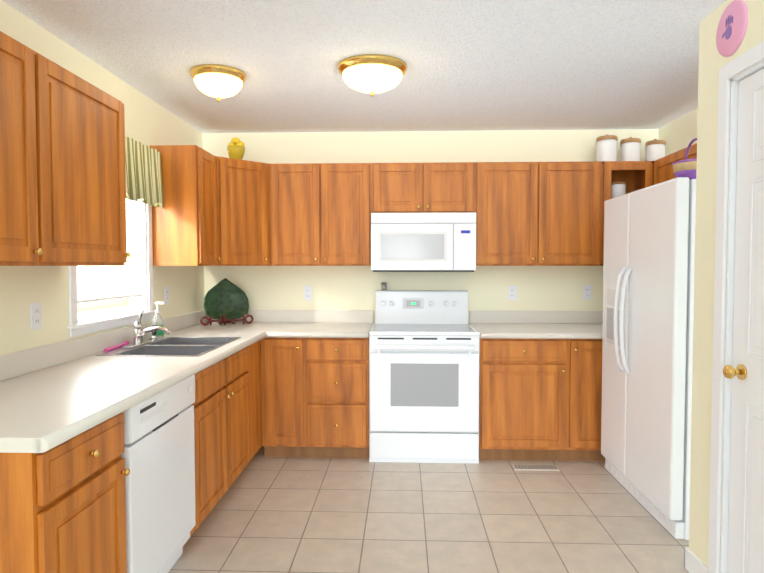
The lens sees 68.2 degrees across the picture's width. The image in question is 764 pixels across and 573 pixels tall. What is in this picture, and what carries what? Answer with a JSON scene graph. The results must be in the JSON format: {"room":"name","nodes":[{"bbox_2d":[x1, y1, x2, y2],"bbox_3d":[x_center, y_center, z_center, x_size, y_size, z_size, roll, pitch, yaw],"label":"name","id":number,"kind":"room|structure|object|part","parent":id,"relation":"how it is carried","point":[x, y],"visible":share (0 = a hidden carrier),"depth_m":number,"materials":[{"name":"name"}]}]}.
{"room":"kitchen","nodes":[
{"label":"kitchen","id":0,"kind":"room"},
{"bbox_2d":[0,0,204,354],"bbox_3d":[-1.614,0.103,1.416,0.120,2.430,6.300,0,2,2],"label":"wall","id":1,"kind":"structure","parent":0,"point":[148,121],"depth_m":2.68,"materials":[{"name":"beige paint"}]},
{"bbox_2d":[0,31,59,265],"bbox_3d":[-1.381,-0.443,1.708,0.318,0.760,0.702,0,2,2],"label":"upper cabinet","id":2,"kind":"object","parent":1,"relation":"attached to","point":[27,77],"depth_m":1.93,"materials":[{"name":"brown wood"}]},
{"bbox_2d":[30,302,41,329],"bbox_3d":[-1.510,0.130,2.464,0.008,0.116,0.070,0,2,2],"label":"electrical outlet","id":3,"kind":"object","parent":1,"relation":"attached to","point":[36,315],"visible":1,"depth_m":2.46,"materials":[{"name":"white paint"}]},
{"bbox_2d":[56,64,130,265],"bbox_3d":[-1.360,-0.464,2.286,0.318,0.760,0.702,0,2,2],"label":"upper cabinet","id":4,"kind":"object","parent":1,"relation":"attached to","point":[62,172],"depth_m":2.32,"materials":[{"name":"brown wood"}]},
{"bbox_2d":[67,199,154,336],"bbox_3d":[-1.534,-0.271,3.141,0.150,0.999,0.914,0,2,2],"label":"window","id":5,"kind":"structure","parent":1,"relation":"in","point":[83,323],"depth_m":3.34,"materials":[{"name":"white paint"}]},
{"bbox_2d":[77,200,141,303],"bbox_3d":[-1.524,-0.314,3.139,0.040,0.777,0.752,0,2,2],"label":"mini blind","id":6,"kind":"object","parent":5,"relation":"attached to","point":[102,286],"visible":0.21,"depth_m":3.23,"materials":[{"name":"white plastic"}]},
{"bbox_2d":[125,137,163,207],"bbox_3d":[-1.427,-0.654,3.104,0.089,0.352,0.913,0,2,2],"label":"window valance","id":7,"kind":"object","parent":5,"relation":"attached to","point":[143,172],"visible":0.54,"depth_m":3.27,"materials":[{"name":"fabric"}]},
{"bbox_2d":[164,287,168,303],"bbox_3d":[-1.459,0.059,3.822,0.008,0.116,0.070,0,2,2],"label":"electrical outlet","id":8,"kind":"object","parent":1,"relation":"attached to","point":[166,295],"visible":0.96,"depth_m":3.81,"materials":[{"name":"white paint"}]},
{"bbox_2d":[150,145,270,265],"bbox_3d":[-1.148,-0.529,4.048,0.608,0.760,0.958,0,2,2],"label":"upper cabinet","id":9,"kind":"object","parent":1,"relation":"attached to","point":[215,211],"visible":1,"depth_m":3.77,"materials":[{"name":"brown wood"}]},
{"bbox_2d":[227,137,244,159],"bbox_3d":[-1.096,-1.018,4.239,0.132,0.201,0.132,0,2,2],"label":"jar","id":10,"kind":"object","parent":9,"relation":"on","point":[235,148],"visible":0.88,"depth_m":4.20,"materials":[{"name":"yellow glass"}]},
{"bbox_2d":[2,0,725,132],"bbox_3d":[0.237,-1.133,1.301,3.825,0.050,6.540,0,2,2],"label":"ceiling","id":11,"kind":"structure","parent":0,"point":[489,65],"depth_m":2.86,"materials":[{"name":"white paint"}]},
{"bbox_2d":[190,64,245,101],"bbox_3d":[-0.903,-1.097,3.117,0.300,0.155,0.300,0,2,2],"label":"ceiling light","id":12,"kind":"object","parent":11,"relation":"attached to","point":[218,81],"visible":1,"depth_m":3.03,"materials":[{"name":"white glass"}]},
{"bbox_3d":[-0.903,-1.093,3.118,0.258,0.088,0.258,0,2,2],"label":"lamp shade","id":13,"kind":"part","parent":12,"relation":"part of","materials":[{"name":"white glass"}]},
{"bbox_2d":[337,54,406,96],"bbox_3d":[-0.051,-1.094,3.015,0.373,0.155,0.373,0,2,2],"label":"ceiling light","id":14,"kind":"object","parent":11,"relation":"attached to","point":[372,74],"visible":1,"depth_m":2.90,"materials":[{"name":"white glass"}]},
{"bbox_3d":[-0.051,-1.089,3.016,0.321,0.088,0.321,0,2,2],"label":"lamp shade","id":15,"kind":"part","parent":14,"relation":"part of","materials":[{"name":"white glass"}]},
{"bbox_2d":[168,446,688,572],"bbox_3d":[0.237,1.345,1.392,3.825,0.050,6.540,0,2,2],"label":"floor","id":16,"kind":"structure","parent":0,"point":[307,515],"depth_m":3.01,"materials":[{"name":"beige tile"}]},
{"bbox_2d":[0,412,129,572],"bbox_3d":[-1.209,0.868,1.778,0.659,0.874,0.478,0,2,2],"label":"base cabinet","id":17,"kind":"object","parent":16,"relation":"on","point":[62,507],"visible":0.94,"depth_m":1.65,"materials":[{"name":"brown wood"}]},
{"bbox_2d":[122,375,195,572],"bbox_3d":[-1.187,0.849,2.333,0.626,0.872,0.618,0,2,2],"label":"dishwasher","id":18,"kind":"object","parent":16,"relation":"on","point":[158,454],"visible":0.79,"depth_m":2.25,"materials":[{"name":"white metal"}]},
{"bbox_2d":[192,340,261,483],"bbox_3d":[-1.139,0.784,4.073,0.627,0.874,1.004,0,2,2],"label":"base cabinet","id":19,"kind":"object","parent":16,"relation":"on","point":[227,426],"depth_m":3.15,"materials":[{"name":"brown wood"}]},
{"bbox_2d":[0,309,283,452],"bbox_3d":[-1.147,0.327,3.028,0.690,0.403,3.058,0,2,2],"label":"countertop","id":20,"kind":"structure","parent":19,"relation":"on","point":[53,395],"depth_m":2.38,"materials":[{"name":"beige"}]},
{"bbox_2d":[104,341,129,351],"bbox_3d":[-1.452,0.325,3.098,0.024,0.028,0.255,0,2,2],"label":"dish brush","id":21,"kind":"object","parent":20,"relation":"on","point":[117,346],"visible":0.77,"depth_m":3.08,"materials":[{"name":"pink plastic"}]},
{"bbox_2d":[152,302,164,339],"bbox_3d":[-1.372,0.209,3.463,0.080,0.230,0.069,0,2,2],"label":"soap bottle","id":22,"kind":"object","parent":20,"relation":"on","point":[157,320],"visible":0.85,"depth_m":3.45,"materials":[{"name":"white"}]},
{"bbox_2d":[200,278,253,325],"bbox_3d":[-1.189,0.114,4.356,0.357,0.360,0.235,0,2,2],"label":"leaf decoration","id":23,"kind":"object","parent":20,"relation":"on","point":[225,300],"visible":1,"depth_m":4.38,"materials":[{"name":"green ceramic"}]},
{"bbox_2d":[261,337,368,457],"bbox_3d":[-0.459,0.778,4.220,0.756,0.874,0.659,0,2,2],"label":"base cabinet","id":24,"kind":"object","parent":16,"relation":"on","point":[314,397],"visible":1,"depth_m":3.92,"materials":[{"name":"brown wood"}]},
{"bbox_2d":[272,310,372,337],"bbox_3d":[-0.418,0.270,4.195,0.676,0.140,0.668,0,2,2],"label":"countertop","id":25,"kind":"structure","parent":24,"relation":"on","point":[290,323],"depth_m":4.45,"materials":[{"name":"beige"}]},
{"bbox_2d":[369,290,479,463],"bbox_3d":[0.301,0.630,4.170,0.760,1.175,0.685,0,2,2],"label":"electric range","id":26,"kind":"object","parent":16,"relation":"on","point":[424,346],"visible":1,"depth_m":3.88,"materials":[{"name":"white enamelled metal"},{"name":"grey glass"},{"name":"light grey plastic"}]},
{"bbox_2d":[381,282,386,289],"bbox_3d":[0.017,-0.003,4.460,0.044,0.066,0.044,0,2,2],"label":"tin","id":27,"kind":"object","parent":26,"relation":"on","point":[383,285],"visible":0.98,"depth_m":4.44,"materials":[{"name":"grey"}]},
{"bbox_2d":[479,338,582,460],"bbox_3d":[1.018,0.780,4.179,0.667,0.874,0.631,0,2,2],"label":"base cabinet","id":28,"kind":"object","parent":16,"relation":"on","point":[540,399],"depth_m":3.87,"materials":[{"name":"brown wood"}]},
{"bbox_2d":[470,310,602,338],"bbox_3d":[1.408,0.273,4.127,1.449,0.140,0.668,0,2,2],"label":"countertop","id":29,"kind":"structure","parent":28,"relation":"on","point":[490,324],"depth_m":4.37,"materials":[{"name":"beige"}]},
{"bbox_2d":[512,464,559,470],"bbox_3d":[1.042,1.227,3.826,0.300,0.007,0.100,0,2,2],"label":"floor vent","id":30,"kind":"object","parent":16,"relation":"in","point":[535,467],"visible":1,"depth_m":3.82,"materials":[{"name":"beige metal"}]},
{"bbox_2d":[579,339,604,460],"bbox_3d":[1.469,0.780,4.162,0.502,0.874,0.631,0,2,2],"label":"base cabinet","id":31,"kind":"object","parent":16,"relation":"on","point":[590,412],"depth_m":3.85,"materials":[{"name":"brown wood"}]},
{"bbox_2d":[601,177,695,539],"bbox_3d":[1.738,0.345,3.252,0.707,1.788,1.000,0,2,2],"label":"refrigerator","id":32,"kind":"object","parent":16,"relation":"on","point":[648,303],"visible":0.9,"depth_m":3.01,"materials":[{"name":"white metal"}]},
{"bbox_2d":[672,138,696,179],"bbox_3d":[1.584,-0.644,2.861,0.200,0.214,0.200,0,2,2],"label":"basket","id":33,"kind":"object","parent":32,"relation":"on","point":[685,167],"visible":0.44,"depth_m":2.81,"materials":[{"name":"purple wicker"}]},
{"bbox_2d":[203,129,657,323],"bbox_3d":[0.358,-0.012,4.552,3.825,2.430,0.120,0,2,2],"label":"wall","id":34,"kind":"structure","parent":0,"point":[549,288],"depth_m":4.47,"materials":[{"name":"beige paint"}]},
{"bbox_2d":[304,286,311,299],"bbox_3d":[-0.594,0.054,4.526,0.070,0.116,0.008,0,2,2],"label":"electrical outlet","id":35,"kind":"object","parent":34,"relation":"attached to","point":[307,292],"visible":1,"depth_m":4.52,"materials":[{"name":"white paint"}]},
{"bbox_2d":[270,161,653,265],"bbox_3d":[0.654,-0.538,4.286,2.971,0.760,0.347,0,2,2],"label":"upper cabinet","id":36,"kind":"object","parent":34,"relation":"attached to","point":[539,213],"visible":0.94,"depth_m":4.15,"materials":[{"name":"brown wood"}]},
{"bbox_2d":[371,212,475,271],"bbox_3d":[0.306,-0.326,4.268,0.758,0.427,0.421,0,2,2],"label":"microwave","id":37,"kind":"object","parent":36,"relation":"attached to","point":[423,242],"visible":1,"depth_m":4.06,"materials":[{"name":"white plastic"}]},
{"bbox_2d":[596,134,617,160],"bbox_3d":[1.688,-1.030,4.244,0.160,0.227,0.153,0,2,2],"label":"canister","id":38,"kind":"object","parent":36,"relation":"on","point":[606,144],"visible":0.92,"depth_m":4.18,"materials":[{"name":"white ceramic"}]},
{"bbox_2d":[611,182,625,197],"bbox_3d":[1.771,-0.721,4.253,0.128,0.130,0.128,0,2,2],"label":"jar","id":39,"kind":"object","parent":36,"relation":"in","point":[618,189],"visible":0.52,"depth_m":4.20,"materials":[{"name":"white ceramic"}]},
{"bbox_2d":[620,137,640,160],"bbox_3d":[1.863,-1.020,4.238,0.151,0.207,0.144,0,2,2],"label":"canister","id":40,"kind":"object","parent":36,"relation":"on","point":[630,148],"visible":0.85,"depth_m":4.18,"materials":[{"name":"white ceramic"}]},
{"bbox_2d":[645,139,665,160],"bbox_3d":[2.037,-1.009,4.212,0.146,0.187,0.140,0,2,2],"label":"canister","id":41,"kind":"object","parent":36,"relation":"on","point":[654,149],"visible":0.9,"depth_m":4.16,"materials":[{"name":"white ceramic"}]},
{"bbox_2d":[508,286,516,299],"bbox_3d":[1.032,0.051,4.465,0.070,0.116,0.008,0,2,2],"label":"electrical outlet","id":42,"kind":"object","parent":34,"relation":"attached to","point":[512,292],"visible":1,"depth_m":4.46,"materials":[{"name":"white paint"}]},
{"bbox_2d":[583,285,591,299],"bbox_3d":[1.617,0.047,4.442,0.070,0.116,0.008,0,2,2],"label":"electrical outlet","id":43,"kind":"object","parent":34,"relation":"attached to","point":[587,292],"visible":1,"depth_m":4.44,"materials":[{"name":"white paint"}]},
{"bbox_2d":[658,108,697,155],"bbox_3d":[2.170,0.028,3.449,0.120,2.430,1.950,0,2,2],"label":"wall","id":44,"kind":"structure","parent":0,"point":[678,134],"depth_m":4.04,"materials":[{"name":"beige paint"}]},
{"bbox_2d":[654,143,696,184],"bbox_3d":[2.003,-0.735,3.381,0.207,0.300,1.438,0,2,2],"label":"upper cabinet","id":45,"kind":"object","parent":44,"relation":"attached to","point":[663,169],"visible":0.15,"depth_m":3.83,"materials":[{"name":"brown wood"}]},
{"bbox_2d":[689,0,763,572],"bbox_3d":[1.363,0.143,0.329,0.120,2.430,4.350,0,2,2],"label":"wall","id":46,"kind":"structure","parent":0,"point":[712,60],"depth_m":2.36,"materials":[{"name":"beige paint"}]},
{"bbox_2d":[684,547,707,572],"bbox_3d":[1.346,1.310,0.380,0.114,0.095,4.364,0,2,2],"label":"baseboard","id":47,"kind":"structure","parent":46,"relation":"attached to","point":[693,563],"depth_m":2.48,"materials":[{"name":"white paint"}]},
{"bbox_2d":[716,0,747,56],"bbox_3d":[1.366,-1.012,2.214,0.016,0.206,0.206,0,2,2],"label":"plaque","id":48,"kind":"object","parent":46,"relation":"attached to","point":[732,28],"visible":1,"depth_m":2.19,"materials":[{"name":"pink ceramic"}]},
{"bbox_2d":[708,41,763,572],"bbox_3d":[1.412,0.218,1.867,0.136,2.167,0.904,0,2,2],"label":"door frame","id":49,"kind":"structure","parent":46,"relation":"attached to","point":[722,328],"depth_m":2.26,"materials":[{"name":"white paint"}]},
{"bbox_2d":[723,68,763,572],"bbox_3d":[1.363,0.250,1.870,0.105,2.078,0.750,0,2,2],"label":"pantry door","id":50,"kind":"structure","parent":46,"relation":"in","point":[744,372],"depth_m":2.14,"materials":[{"name":"white paint"}]}
]}

